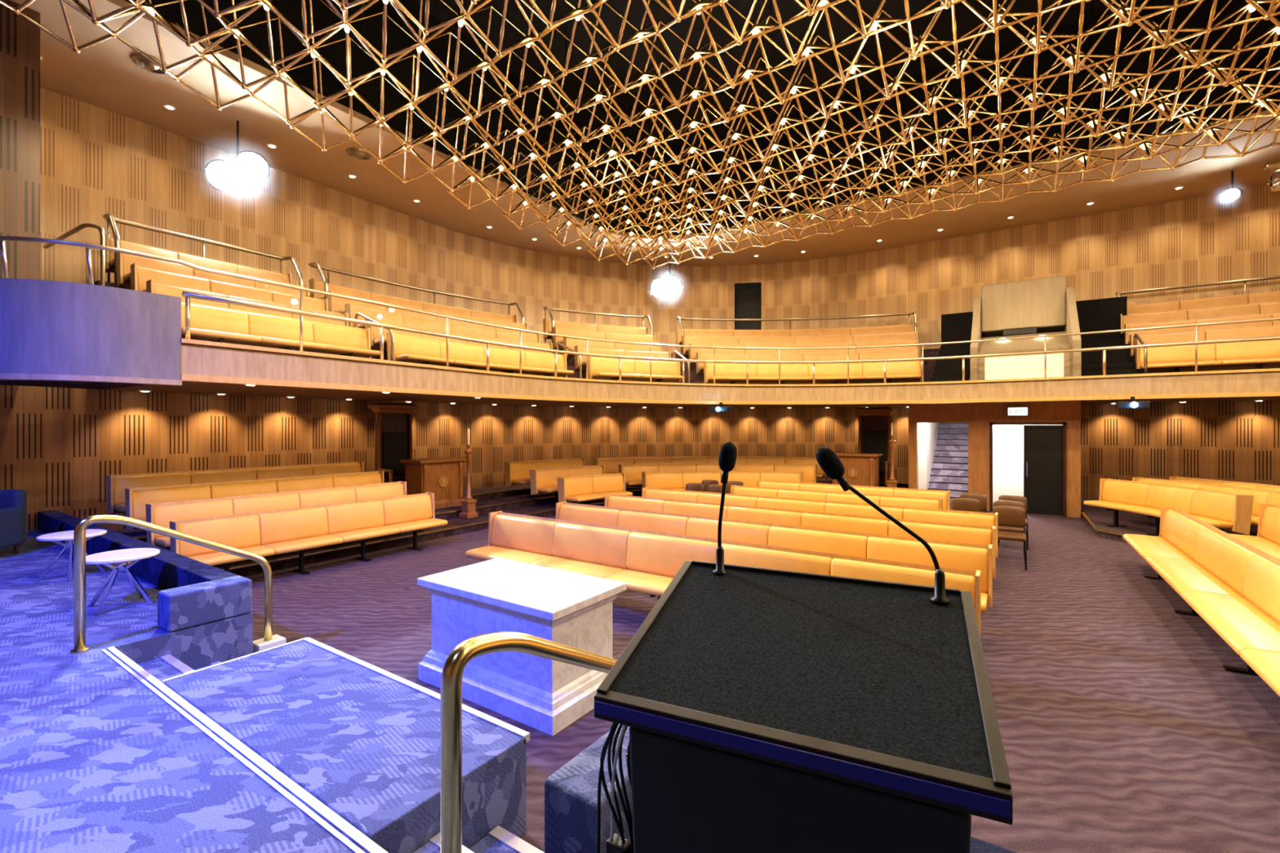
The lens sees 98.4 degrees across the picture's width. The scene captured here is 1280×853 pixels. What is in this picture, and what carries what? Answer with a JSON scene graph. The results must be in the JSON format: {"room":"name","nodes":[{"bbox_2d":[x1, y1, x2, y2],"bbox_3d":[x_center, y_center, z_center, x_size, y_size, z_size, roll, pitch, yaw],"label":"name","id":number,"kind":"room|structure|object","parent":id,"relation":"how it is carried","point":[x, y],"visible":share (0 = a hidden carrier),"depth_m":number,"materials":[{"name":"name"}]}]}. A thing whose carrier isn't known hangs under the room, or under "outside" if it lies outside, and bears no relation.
{"room":"assembly chamber","nodes":[
{"label":"assembly chamber","id":0,"kind":"room"},
{"bbox_2d":[0,0,39,279],"bbox_3d":[-11.850,-3.375,5.188,2.450,5.050,8.150,0,0,34],"label":"wall","id":1,"kind":"structure","parent":0,"point":[20,38],"depth_m":7.72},
{"bbox_2d":[40,86,734,353],"bbox_3d":[-7.171,-3.350,12.706,25.850,5.100,3.724,0,0,-44],"label":"wall","id":2,"kind":"structure","parent":0,"point":[95,162],"depth_m":13.12,"materials":[{"name":"wood"}]},
{"bbox_2d":[368,402,419,482],"bbox_3d":[-5.599,0.545,12.823,0.755,2.200,1.040,0,0,34],"label":"doorway","id":3,"kind":"object","parent":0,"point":[393,421],"visible":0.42,"depth_m":12.83,"materials":[{"name":"brown wood"}]},
{"bbox_2d":[0,385,908,530],"bbox_3d":[-4.373,0.725,11.912,27.646,2.750,5.936,0,0,-34],"label":"wall","id":4,"kind":"structure","parent":0,"point":[60,446],"depth_m":11.99,"materials":[{"name":"wood"}]},
{"bbox_2d":[86,280,1279,408],"bbox_3d":[3.367,-1.435,11.027,21.250,1.750,17.150,0,0,34],"label":"balcony","id":5,"kind":"object","parent":4,"relation":"attached to","point":[209,367],"visible":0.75,"depth_m":11.20,"materials":[{"name":"brown wood"}]},
{"bbox_2d":[0,278,182,389],"bbox_3d":[-7.299,-1.035,6.883,3.100,1.070,1.650,0,0,34],"label":"parapet","id":6,"kind":"object","parent":5,"relation":"attached to","point":[57,334],"visible":1,"depth_m":6.11,"materials":[{"name":"wood"}]},
{"bbox_2d":[43,222,105,285],"bbox_3d":[-8.887,-1.950,8.612,2.439,2.160,0.122,0,0,29],"label":"rail","id":7,"kind":"object","parent":6,"relation":"on","point":[102,233],"visible":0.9,"depth_m":8.06,"materials":[{"name":"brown metal"}]},
{"bbox_2d":[105,234,292,284],"bbox_3d":[-8.018,-2.900,10.354,0.655,0.620,2.860,0,0,34],"label":"bench","id":8,"kind":"object","parent":5,"relation":"on","point":[109,242],"visible":0.35,"depth_m":10.25,"materials":[{"name":"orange leather"}]},
{"bbox_2d":[102,213,302,286],"bbox_3d":[-8.033,-2.954,10.364,0.826,1.288,2.876,0,0,34],"label":"guard rail","id":9,"kind":"object","parent":5,"relation":"on","point":[111,220],"visible":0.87,"depth_m":10.19,"materials":[{"name":"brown metal"}]},
{"bbox_2d":[115,248,309,297],"bbox_3d":[-7.405,-2.540,9.940,0.655,0.620,2.860,0,0,34],"label":"bench","id":10,"kind":"object","parent":5,"relation":"on","point":[123,260],"visible":0.19,"depth_m":9.44,"materials":[{"name":"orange leather"}]},
{"bbox_2d":[130,262,328,311],"bbox_3d":[-6.792,-2.180,9.526,0.655,0.620,2.860,0,0,34],"label":"bench","id":11,"kind":"object","parent":5,"relation":"on","point":[140,275],"visible":0.26,"depth_m":9.28,"materials":[{"name":"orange leather"}]},
{"bbox_2d":[146,279,348,326],"bbox_3d":[-6.178,-1.820,9.113,0.655,0.620,2.860,0,0,34],"label":"bench","id":12,"kind":"object","parent":5,"relation":"on","point":[152,286],"visible":0.3,"depth_m":8.91,"materials":[{"name":"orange leather"}]},
{"bbox_2d":[181,301,380,358],"bbox_3d":[-5.564,-1.320,8.699,0.655,0.900,2.860,0,0,34],"label":"bench","id":13,"kind":"object","parent":5,"relation":"on","point":[207,322],"visible":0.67,"depth_m":8.55,"materials":[{"name":"beige leather"}]},
{"bbox_2d":[308,278,516,323],"bbox_3d":[-5.305,-2.900,13.936,0.875,0.620,5.343,0,0,42],"label":"bench","id":14,"kind":"object","parent":5,"relation":"on","point":[313,284],"visible":0.28,"depth_m":13.78,"materials":[{"name":"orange leather"}]},
{"bbox_2d":[308,262,524,324],"bbox_3d":[-5.329,-2.954,13.954,1.077,1.288,5.346,0,0,42],"label":"guard rail","id":15,"kind":"object","parent":5,"relation":"on","point":[314,264],"visible":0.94,"depth_m":13.77,"materials":[{"name":"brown metal"}]},
{"bbox_2d":[326,290,528,332],"bbox_3d":[-4.776,-2.540,13.426,0.863,0.620,5.086,0,0,42],"label":"bench","id":16,"kind":"object","parent":5,"relation":"on","point":[336,304],"visible":0.19,"depth_m":13.09,"materials":[{"name":"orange leather"}]},
{"bbox_2d":[344,302,539,342],"bbox_3d":[-4.247,-2.180,12.916,0.851,0.620,4.829,0,0,42],"label":"bench","id":17,"kind":"object","parent":5,"relation":"on","point":[378,314],"visible":0.25,"depth_m":12.75,"materials":[{"name":"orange leather"}]},
{"bbox_2d":[364,316,552,353],"bbox_3d":[-3.718,-1.820,12.406,0.839,0.620,4.572,0,0,42],"label":"bench","id":18,"kind":"object","parent":5,"relation":"on","point":[375,331],"visible":0.31,"depth_m":12.11,"materials":[{"name":"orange leather"}]},
{"bbox_2d":[386,331,573,377],"bbox_3d":[-3.189,-1.320,11.897,0.827,0.900,4.316,0,0,41],"label":"bench","id":19,"kind":"object","parent":5,"relation":"on","point":[407,348],"visible":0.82,"depth_m":11.70,"materials":[{"name":"beige leather"}]},
{"bbox_2d":[542,318,648,339],"bbox_3d":[-1.238,-2.900,16.984,3.398,0.620,0.729,0,0,-24],"label":"bench","id":20,"kind":"object","parent":5,"relation":"on","point":[547,323],"visible":0.33,"depth_m":17.09,"materials":[{"name":"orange leather"}]},
{"bbox_2d":[542,306,653,346],"bbox_3d":[-1.247,-2.953,17.012,3.406,1.286,0.925,0,0,-24],"label":"guard rail","id":21,"kind":"object","parent":5,"relation":"on","point":[545,308],"visible":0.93,"depth_m":17.24,"materials":[{"name":"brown metal"}]},
{"bbox_2d":[552,326,655,348],"bbox_3d":[-0.942,-2.540,16.310,3.198,0.620,0.722,0,0,-24],"label":"bench","id":22,"kind":"object","parent":5,"relation":"on","point":[564,331],"visible":0.45,"depth_m":16.42,"materials":[{"name":"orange leather"}]},
{"bbox_2d":[563,337,662,358],"bbox_3d":[-0.645,-2.180,15.635,2.999,0.620,0.715,0,0,-24],"label":"bench","id":23,"kind":"object","parent":5,"relation":"on","point":[570,343],"visible":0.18,"depth_m":15.72,"materials":[{"name":"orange leather"}]},
{"bbox_2d":[573,345,671,369],"bbox_3d":[-0.348,-1.820,14.961,2.800,0.620,0.708,0,0,-24],"label":"bench","id":24,"kind":"object","parent":5,"relation":"on","point":[660,354],"visible":0.3,"depth_m":15.04,"materials":[{"name":"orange leather"}]},
{"bbox_2d":[587,355,684,382],"bbox_3d":[-0.052,-1.320,14.287,2.600,0.900,0.702,0,0,-24],"label":"bench","id":25,"kind":"object","parent":5,"relation":"on","point":[598,368],"visible":0.85,"depth_m":14.35,"materials":[{"name":"beige leather"}]},
{"bbox_2d":[0,235,1279,384],"bbox_3d":[2.450,-1.547,10.560,23.417,0.954,7.088,0,0,-7],"label":"rail","id":26,"kind":"object","parent":5,"relation":"on","point":[2,238],"visible":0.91,"depth_m":10.37,"materials":[{"name":"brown metal"}]},
{"bbox_2d":[182,291,1279,384],"bbox_3d":[4.134,-1.372,10.916,20.218,0.604,6.611,0,0,-5],"label":"guard rail","id":27,"kind":"object","parent":5,"relation":"on","point":[188,295],"visible":0.91,"depth_m":11.17,"materials":[{"name":"brown metal"}]},
{"bbox_2d":[675,324,914,347],"bbox_3d":[4.913,-2.900,17.706,7.497,0.620,1.160,0,0,7],"label":"bench","id":28,"kind":"object","parent":5,"relation":"on","point":[905,327],"visible":0.34,"depth_m":18.05,"materials":[{"name":"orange leather"}]},
{"bbox_2d":[676,311,916,353],"bbox_3d":[4.916,-2.954,17.736,7.501,1.288,1.364,0,0,7],"label":"guard rail","id":29,"kind":"object","parent":5,"relation":"on","point":[679,318],"visible":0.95,"depth_m":18.19,"materials":[{"name":"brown metal"}]},
{"bbox_2d":[682,330,917,355],"bbox_3d":[4.832,-2.540,16.988,7.052,0.620,1.126,0,0,6],"label":"bench","id":30,"kind":"object","parent":5,"relation":"on","point":[900,336],"visible":0.28,"depth_m":17.31,"materials":[{"name":"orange leather"}]},
{"bbox_2d":[688,339,918,364],"bbox_3d":[4.750,-2.180,16.270,6.607,0.620,1.091,0,0,6],"label":"bench","id":31,"kind":"object","parent":5,"relation":"on","point":[692,351],"visible":0.34,"depth_m":16.59,"materials":[{"name":"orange leather"}]},
{"bbox_2d":[695,349,918,373],"bbox_3d":[4.668,-1.820,15.552,6.162,0.620,1.057,0,0,7],"label":"bench","id":32,"kind":"object","parent":5,"relation":"on","point":[909,353],"visible":0.27,"depth_m":15.85,"materials":[{"name":"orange leather"}]},
{"bbox_2d":[703,360,920,384],"bbox_3d":[4.586,-1.320,14.834,5.718,0.900,1.023,0,0,6],"label":"bench","id":33,"kind":"object","parent":5,"relation":"on","point":[904,371],"visible":0.86,"depth_m":15.01,"materials":[{"name":"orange leather"}]},
{"bbox_2d":[930,311,973,382],"bbox_3d":[8.432,-2.090,14.915,0.800,2.420,2.960,0,0,34],"label":"stairs","id":34,"kind":"structure","parent":5,"relation":"on","point":[954,326],"depth_m":15.83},
{"bbox_2d":[969,275,1081,380],"bbox_3d":[9.700,-2.310,14.023,2.100,2.880,3.100,0,0,34],"label":"booth","id":35,"kind":"object","parent":5,"relation":"on","point":[1041,306],"visible":0.73,"depth_m":13.75,"materials":[{"name":"beige wood"}]},
{"bbox_2d":[981,275,1066,337],"bbox_3d":[10.161,-3.135,14.707,1.800,1.230,1.250,0,0,34],"label":"hood","id":36,"kind":"object","parent":35,"relation":"attached to","point":[1040,304],"depth_m":14.18,"materials":[{"name":"beige wood"}]},
{"bbox_2d":[978,331,1071,351],"bbox_3d":[9.448,-2.075,13.650,1.800,0.550,1.200,0,0,34],"label":"shelf","id":37,"kind":"object","parent":35,"relation":"attached to","point":[1065,340],"depth_m":13.51,"materials":[{"name":"beige wood"}]},
{"bbox_2d":[1075,296,1143,376],"bbox_3d":[11.105,-2.090,13.111,1.050,2.420,2.960,0,0,34],"label":"doorway","id":38,"kind":"structure","parent":5,"relation":"on","point":[1099,314],"depth_m":13.99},
{"bbox_2d":[1115,275,1279,297],"bbox_3d":[14.552,-2.954,13.169,4.876,1.288,0.826,0,0,34],"label":"guard rail","id":39,"kind":"object","parent":5,"relation":"on","point":[1118,294],"visible":0.82,"depth_m":13.88,"materials":[{"name":"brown metal"}]},
{"bbox_2d":[1120,301,1279,333],"bbox_3d":[14.128,-2.540,12.541,4.860,0.620,0.655,0,0,34],"label":"bench","id":40,"kind":"object","parent":5,"relation":"on","point":[1267,307],"visible":0.33,"depth_m":13.20,"materials":[{"name":"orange leather"}]},
{"bbox_2d":[1124,312,1279,344],"bbox_3d":[13.714,-2.180,11.928,4.860,0.620,0.655,0,0,34],"label":"bench","id":41,"kind":"object","parent":5,"relation":"on","point":[1126,334],"visible":0.41,"depth_m":12.67,"materials":[{"name":"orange leather"}]},
{"bbox_2d":[1127,290,1279,314],"bbox_3d":[14.542,-2.900,13.155,4.860,0.620,0.655,0,0,34],"label":"bench","id":42,"kind":"object","parent":5,"relation":"on","point":[1270,296],"visible":0.23,"depth_m":13.69,"materials":[{"name":"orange leather"}]},
{"bbox_2d":[1129,324,1279,355],"bbox_3d":[13.301,-1.820,11.314,4.860,0.620,0.655,0,0,34],"label":"bench","id":43,"kind":"object","parent":5,"relation":"on","point":[1273,330],"visible":0.37,"depth_m":12.07,"materials":[{"name":"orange leather"}]},
{"bbox_2d":[1135,339,1279,373],"bbox_3d":[12.887,-1.320,10.701,4.860,0.900,0.655,0,0,34],"label":"bench","id":44,"kind":"object","parent":5,"relation":"on","point":[1264,354],"visible":0.76,"depth_m":11.45,"materials":[{"name":"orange leather"}]},
{"bbox_2d":[10,0,1279,266],"bbox_3d":[0.528,-5.960,7.846,22.500,0.120,26.800,0,0,34],"label":"ceiling","id":45,"kind":"structure","parent":0,"point":[104,74],"depth_m":12.60,"materials":[{"name":"paint"}]},
{"bbox_2d":[130,53,171,74],"bbox_3d":[-7.939,-5.862,8.974,0.500,0.070,0.500,0,0,34],"label":"ceiling light","id":46,"kind":"object","parent":45,"relation":"in","point":[137,59],"visible":0.8,"depth_m":8.90,"materials":[{"name":"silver metal"}]},
{"bbox_2d":[204,120,270,192],"bbox_3d":[-7.619,-4.849,10.498,1.960,2.093,1.960,0,0,34],"label":"floodlight","id":47,"kind":"object","parent":45,"relation":"hanging from","point":[224,175],"visible":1,"depth_m":10.64,"materials":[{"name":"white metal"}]},
{"bbox_2d":[649,255,681,299],"bbox_3d":[0.992,-4.775,18.625,2.100,2.242,2.100,0,0,34],"label":"floodlight","id":48,"kind":"object","parent":45,"relation":"hanging from","point":[660,288],"visible":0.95,"depth_m":18.85,"materials":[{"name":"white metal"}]},
{"bbox_2d":[1262,159,1279,191],"bbox_3d":[14.184,-5.576,12.265,0.440,0.640,0.280,0,0,34],"label":"light","id":49,"kind":"object","parent":45,"relation":"hanging from","point":[1273,180],"visible":1,"depth_m":12.27,"materials":[{"name":"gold metal"}]},
{"bbox_2d":[124,0,1279,235],"bbox_3d":[-0.681,-7.460,10.520,28.236,2.880,12.572,0,0,-17],"label":"wall","id":50,"kind":"structure","parent":0,"point":[323,16],"depth_m":12.44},
{"bbox_2d":[734,264,761,329],"bbox_3d":[4.019,-4.550,20.633,0.964,2.700,0.900,0,0,10],"label":"wall","id":51,"kind":"structure","parent":0,"point":[748,302],"depth_m":21.03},
{"bbox_2d":[242,502,1279,852],"bbox_3d":[1.572,2.200,8.589,25.000,0.200,30.000,0,0,34],"label":"floor","id":52,"kind":"structure","parent":0,"point":[1124,727],"depth_m":4.47,"materials":[{"name":"carpet"}]},
{"bbox_2d":[70,515,285,653],"bbox_3d":[-3.631,1.370,4.452,0.180,1.455,1.360,0,0,34],"label":"brass handrail","id":53,"kind":"object","parent":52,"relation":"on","point":[269,641],"visible":0.88,"depth_m":4.13,"materials":[{"name":"metal"}]},
{"bbox_2d":[0,528,544,852],"bbox_3d":[-3.449,1.845,-0.285,19.800,0.507,8.470,0,0,34],"label":"stage platform","id":54,"kind":"object","parent":52,"relation":"on","point":[98,754],"visible":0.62,"depth_m":2.73,"materials":[{"name":"carpet"}]},
{"bbox_2d":[0,489,26,554],"bbox_3d":[-8.095,1.197,6.643,0.800,0.800,0.720,0,0,-6],"label":"armchair","id":55,"kind":"object","parent":54,"relation":"on","point":[13,503],"visible":1,"depth_m":6.87,"materials":[{"name":"blue fabric"}]},
{"bbox_2d":[35,528,106,582],"bbox_3d":[-6.042,1.373,5.885,0.524,0.468,0.524,0,0,-18],"label":"side table","id":56,"kind":"object","parent":54,"relation":"on","point":[68,536],"visible":0.8,"depth_m":5.80,"materials":[{"name":"white laminate"}]},
{"bbox_2d":[85,547,159,614],"bbox_3d":[-4.633,1.373,4.934,0.524,0.468,0.524,0,0,17],"label":"side table","id":57,"kind":"object","parent":54,"relation":"on","point":[120,561],"visible":0.94,"depth_m":4.90,"materials":[{"name":"white laminate"}]},
{"bbox_2d":[37,510,252,631],"bbox_3d":[-6.422,1.452,6.485,7.100,0.285,0.570,0,0,34],"label":"parapet","id":58,"kind":"object","parent":54,"relation":"on","point":[195,593],"visible":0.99,"depth_m":4.86,"materials":[{"name":"carpet"}]},
{"bbox_2d":[544,724,1016,852],"bbox_3d":[3.340,1.452,-0.100,8.550,0.285,0.570,0,0,34],"label":"parapet","id":59,"kind":"object","parent":54,"relation":"on","point":[571,793],"visible":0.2,"depth_m":2.01,"materials":[{"name":"carpet"}]},
{"bbox_2d":[594,560,1013,852],"bbox_3d":[0.361,1.002,1.279,0.756,1.189,0.566,0,0,25],"label":"lectern","id":60,"kind":"object","parent":54,"relation":"on","point":[766,710],"visible":1,"depth_m":1.14,"materials":[{"name":"black fabric"}]},
{"bbox_2d":[596,722,634,852],"bbox_3d":[-0.037,1.135,1.412,0.159,0.915,0.191,0,0,34],"label":"cable bundle","id":61,"kind":"object","parent":60,"relation":"hanging from","point":[615,843],"visible":0.71,"depth_m":1.39,"materials":[{"name":"black rubber"}]},
{"bbox_2d":[712,441,737,575],"bbox_3d":[0.248,0.238,1.620,0.070,0.388,0.049,0,0,0],"label":"gooseneck microphone","id":62,"kind":"object","parent":60,"relation":"on","point":[728,451],"visible":1,"depth_m":1.61,"materials":[{"name":"black plastic"}]},
{"bbox_2d":[815,447,950,604],"bbox_3d":[0.605,0.244,1.386,0.318,0.382,0.053,0,0,7],"label":"gooseneck microphone","id":63,"kind":"object","parent":60,"relation":"on","point":[828,461],"visible":1,"depth_m":1.38,"materials":[{"name":"black plastic"}]},
{"bbox_2d":[169,492,448,574],"bbox_3d":[-4.651,1.650,8.354,0.655,0.900,3.710,0,0,34],"label":"bench","id":64,"kind":"object","parent":52,"relation":"on","point":[300,529],"visible":0.88,"depth_m":8.06,"materials":[{"name":"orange leather"}]},
{"bbox_2d":[162,637,529,852],"bbox_3d":[-1.785,1.845,3.170,2.345,0.506,0.860,0,0,34],"label":"platform","id":65,"kind":"object","parent":52,"relation":"on","point":[362,738],"visible":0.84,"depth_m":2.84,"materials":[{"name":"carpet"}]},
{"bbox_2d":[112,479,908,576],"bbox_3d":[-1.121,1.871,13.468,17.940,0.457,6.988,0,0,-28],"label":"tiers","id":66,"kind":"object","parent":52,"relation":"on","point":[514,499],"visible":0.21,"depth_m":11.09,"materials":[{"name":"carpet"}]},
{"bbox_2d":[106,461,364,515],"bbox_3d":[-6.869,1.200,10.001,0.655,0.900,3.960,0,0,34],"label":"bench","id":67,"kind":"object","parent":66,"relation":"on","point":[116,484],"visible":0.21,"depth_m":9.48,"materials":[{"name":"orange leather"}]},
{"bbox_2d":[124,471,384,531],"bbox_3d":[-6.135,1.350,9.445,0.655,0.900,3.860,0,0,34],"label":"bench","id":68,"kind":"object","parent":66,"relation":"on","point":[135,499],"visible":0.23,"depth_m":9.00,"materials":[{"name":"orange leather"}]},
{"bbox_2d":[145,480,406,555],"bbox_3d":[-5.400,1.500,8.889,0.655,0.900,3.760,0,0,34],"label":"bench","id":69,"kind":"object","parent":66,"relation":"on","point":[161,514],"visible":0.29,"depth_m":8.45,"materials":[{"name":"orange leather"}]},
{"bbox_2d":[400,457,466,509],"bbox_3d":[-4.606,1.260,12.395,0.760,1.070,1.220,0,0,34],"label":"desk","id":70,"kind":"object","parent":66,"relation":"on","point":[442,477],"visible":0.77,"depth_m":12.12,"materials":[{"name":"brown wood"}]},
{"bbox_2d":[458,428,478,518],"bbox_3d":[-3.667,0.990,11.821,0.280,1.900,0.280,0,0,34],"label":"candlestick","id":71,"kind":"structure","parent":66,"relation":"on","point":[468,504],"depth_m":11.78,"materials":[{"name":"brown wood"}]},
{"bbox_2d":[503,457,585,497],"bbox_3d":[-2.366,1.350,14.692,2.506,0.900,0.722,0,0,-45],"label":"bench","id":72,"kind":"object","parent":66,"relation":"on","point":[516,473],"visible":0.42,"depth_m":14.34,"materials":[{"name":"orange leather"}]},
{"bbox_2d":[529,465,604,505],"bbox_3d":[-1.690,1.500,14.071,2.270,0.900,0.714,0,0,-44],"label":"bench","id":73,"kind":"object","parent":66,"relation":"on","point":[541,480],"visible":0.5,"depth_m":13.79,"materials":[{"name":"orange leather"}]},
{"bbox_2d":[594,456,827,479],"bbox_3d":[2.052,1.350,16.149,6.752,0.900,1.424,0,0,0],"label":"bench","id":74,"kind":"object","parent":66,"relation":"on","point":[611,464],"visible":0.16,"depth_m":16.40,"materials":[{"name":"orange leather"}]},
{"bbox_2d":[618,462,817,497],"bbox_3d":[2.142,1.500,15.333,5.482,0.900,1.214,0,0,1],"label":"bench","id":75,"kind":"object","parent":66,"relation":"on","point":[633,473],"visible":0.34,"depth_m":15.50,"materials":[{"name":"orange leather"}]},
{"bbox_2d":[828,483,908,488],"bbox_3d":[6.289,1.800,15.359,2.050,0.300,2.300,0,0,34],"label":"dais","id":76,"kind":"object","parent":66,"relation":"on","point":[828,483],"visible":0.04,"depth_m":15.30,"materials":[{"name":"carpet"}]},
{"bbox_2d":[832,452,882,486],"bbox_3d":[5.794,1.260,14.849,1.220,1.070,0.760,0,0,34],"label":"desk","id":77,"kind":"object","parent":76,"relation":"on","point":[860,468],"visible":0.63,"depth_m":14.52,"materials":[{"name":"brown wood"}]},
{"bbox_2d":[853,407,895,486],"bbox_3d":[6.666,0.545,15.784,1.040,2.200,0.755,0,0,34],"label":"chair","id":78,"kind":"object","parent":76,"relation":"on","point":[874,423],"visible":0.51,"depth_m":15.84,"materials":[{"name":"brown wood"}]},
{"bbox_2d":[417,558,626,736],"bbox_3d":[-0.980,1.679,4.521,1.520,0.839,0.860,0,0,34],"label":"altar","id":79,"kind":"object","parent":52,"relation":"on","point":[574,610],"visible":0.83,"depth_m":4.17,"materials":[{"name":"stone"}]},
{"bbox_2d":[440,631,617,852],"bbox_3d":[-0.199,1.370,2.137,0.180,1.455,1.360,0,0,34],"label":"brass handrail","id":80,"kind":"object","parent":52,"relation":"on","point":[451,688],"visible":0.56,"depth_m":1.61,"materials":[{"name":"metal"}]},
{"bbox_2d":[556,472,632,504],"bbox_3d":[-1.027,1.650,13.440,2.004,0.900,0.705,0,0,-44],"label":"bench","id":81,"kind":"object","parent":52,"relation":"on","point":[585,488],"visible":0.85,"depth_m":13.42,"materials":[{"name":"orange leather"}]},
{"bbox_2d":[641,471,803,490],"bbox_3d":[2.165,1.650,14.507,4.243,0.900,1.024,0,0,2],"label":"bench","id":82,"kind":"object","parent":52,"relation":"on","point":[673,480],"visible":0.38,"depth_m":14.72,"materials":[{"name":"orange leather"}]},
{"bbox_2d":[465,511,981,635],"bbox_3d":[0.249,1.650,5.957,5.810,0.900,0.655,0,0,34],"label":"bench","id":83,"kind":"object","parent":52,"relation":"on","point":[647,562],"visible":0.44,"depth_m":6.15,"materials":[{"name":"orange leather"}]},
{"bbox_2d":[555,501,992,613],"bbox_3d":[1.010,1.650,6.951,5.760,0.900,0.655,0,0,34],"label":"bench","id":84,"kind":"object","parent":52,"relation":"on","point":[952,555],"visible":0.34,"depth_m":6.50,"materials":[{"name":"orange leather"}]},
{"bbox_2d":[604,493,995,578],"bbox_3d":[1.709,1.650,7.988,5.760,0.900,0.655,0,0,34],"label":"bench","id":85,"kind":"object","parent":52,"relation":"on","point":[952,532],"visible":0.22,"depth_m":7.66,"materials":[{"name":"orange leather"}]},
{"bbox_2d":[641,487,997,558],"bbox_3d":[2.387,1.650,9.038,5.810,0.900,0.655,0,0,34],"label":"bench","id":86,"kind":"object","parent":52,"relation":"on","point":[957,517],"visible":0.21,"depth_m":8.78,"materials":[{"name":"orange leather"}]},
{"bbox_2d":[730,484,942,509],"bbox_3d":[3.328,1.650,10.031,3.760,0.900,0.655,0,0,34],"label":"bench","id":87,"kind":"object","parent":52,"relation":"on","point":[883,500],"visible":0.16,"depth_m":10.05,"materials":[{"name":"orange leather"}]},
{"bbox_2d":[755,480,950,510],"bbox_3d":[4.083,1.650,11.150,3.760,0.900,0.655,0,0,34],"label":"bench","id":88,"kind":"object","parent":52,"relation":"on","point":[945,495],"visible":0.14,"depth_m":11.04,"materials":[{"name":"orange leather"}]},
{"bbox_2d":[918,422,968,502],"bbox_3d":[9.614,0.754,16.910,1.450,2.688,4.210,0,0,34],"label":"staircase","id":89,"kind":"structure","parent":52,"relation":"on","point":[943,447],"depth_m":16.23,"materials":[{"name":"carpet"}]},
{"bbox_2d":[951,497,980,511],"bbox_3d":[5.517,1.671,9.348,0.444,0.861,0.530,0,0,28],"label":"chair","id":90,"kind":"object","parent":52,"relation":"on","point":[957,504],"visible":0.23,"depth_m":9.52,"materials":[{"name":"brown leather"}]},
{"bbox_2d":[994,500,1024,559],"bbox_3d":[6.017,1.671,9.011,0.444,0.861,0.530,0,0,34],"label":"chair","id":91,"kind":"object","parent":52,"relation":"on","point":[1001,503],"visible":0.23,"depth_m":9.04,"materials":[{"name":"brown leather"}]},
{"bbox_2d":[992,505,1026,570],"bbox_3d":[5.598,1.671,8.389,0.444,0.861,0.530,0,0,34],"label":"chair","id":92,"kind":"object","parent":52,"relation":"on","point":[1007,516],"visible":0.68,"depth_m":8.47,"materials":[{"name":"brown leather"}]},
{"bbox_2d":[1080,498,1257,542],"bbox_3d":[12.035,2.019,10.239,5.896,0.159,7.964,0,0,34],"label":"tier","id":93,"kind":"object","parent":52,"relation":"on","point":[1097,517],"visible":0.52,"depth_m":11.21,"materials":[{"name":"carpet"}]},
{"bbox_2d":[1083,478,1253,535],"bbox_3d":[9.348,1.520,10.001,0.751,0.900,2.832,0,0,3],"label":"bench","id":94,"kind":"object","parent":93,"relation":"on","point":[1233,512],"visible":0.82,"depth_m":9.83,"materials":[{"name":"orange leather"}]},
{"bbox_2d":[1132,477,1279,531],"bbox_3d":[10.252,1.520,9.829,0.826,0.900,3.743,0,0,4],"label":"bench","id":95,"kind":"object","parent":93,"relation":"on","point":[1260,496],"visible":0.24,"depth_m":9.71,"materials":[{"name":"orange leather"}]},
{"bbox_2d":[1168,476,1279,491],"bbox_3d":[11.157,1.520,9.624,0.888,0.900,4.491,0,0,5],"label":"bench","id":96,"kind":"object","parent":93,"relation":"on","point":[1256,486],"visible":0.19,"depth_m":10.79,"materials":[{"name":"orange leather"}]},
{"bbox_2d":[1122,506,1279,697],"bbox_3d":[5.235,1.650,4.671,0.655,0.900,8.860,0,0,34],"label":"bench","id":97,"kind":"object","parent":52,"relation":"on","point":[1227,581],"visible":1,"depth_m":5.38,"materials":[{"name":"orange leather"}]},
{"bbox_3d":[7.630,1.950,2.996,5.100,0.299,8.900,0,0,34],"label":"tier","id":98,"kind":"object","parent":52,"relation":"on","visible":0},
{"bbox_2d":[1229,503,1279,559],"bbox_3d":[5.952,1.500,4.037,0.655,0.900,8.610,0,0,34],"label":"bench","id":99,"kind":"object","parent":98,"relation":"on","point":[1267,540],"visible":0.48,"depth_m":7.24,"materials":[{"name":"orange leather"}]},
{"bbox_2d":[412,0,1139,144],"bbox_3d":[0.526,-8.950,7.486,22.500,0.100,27.000,0,0,34],"label":"ceiling","id":100,"kind":"structure","parent":0,"point":[966,20],"depth_m":12.82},
{"bbox_2d":[0,0,1279,268],"bbox_3d":[2.959,-6.930,7.177,17.564,3.940,14.691,0,0,34],"label":"lattice","id":101,"kind":"object","parent":100,"relation":"hanging from","point":[1162,36],"visible":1,"depth_m":8.96,"materials":[{"name":"gold metal"}]},
{"bbox_2d":[761,185,1279,349],"bbox_3d":[10.903,-3.350,16.438,14.898,5.100,0.513,0,0,31],"label":"wall","id":102,"kind":"structure","parent":0,"point":[1209,238],"depth_m":15.84,"materials":[{"name":"wood"}]},
{"bbox_2d":[908,400,1080,517],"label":"door surround","id":103,"kind":"object","parent":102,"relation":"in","point":[995,437],"depth_m":13.82,"materials":[{"name":"brown laminate"}]},
{"bbox_2d":[1023,425,1062,515],"bbox_3d":[9.558,1.030,13.106,0.750,2.120,0.120,0,0,34],"label":"door","id":104,"kind":"structure","parent":103,"relation":"attached to","point":[1042,444],"depth_m":13.11,"materials":[{"name":"black wood"}]},
{"bbox_2d":[1080,400,1279,499],"bbox_3d":[14.357,0.725,13.596,6.000,2.750,0.001,0,0,34],"label":"wall","id":105,"kind":"structure","parent":0,"point":[1233,441],"depth_m":14.02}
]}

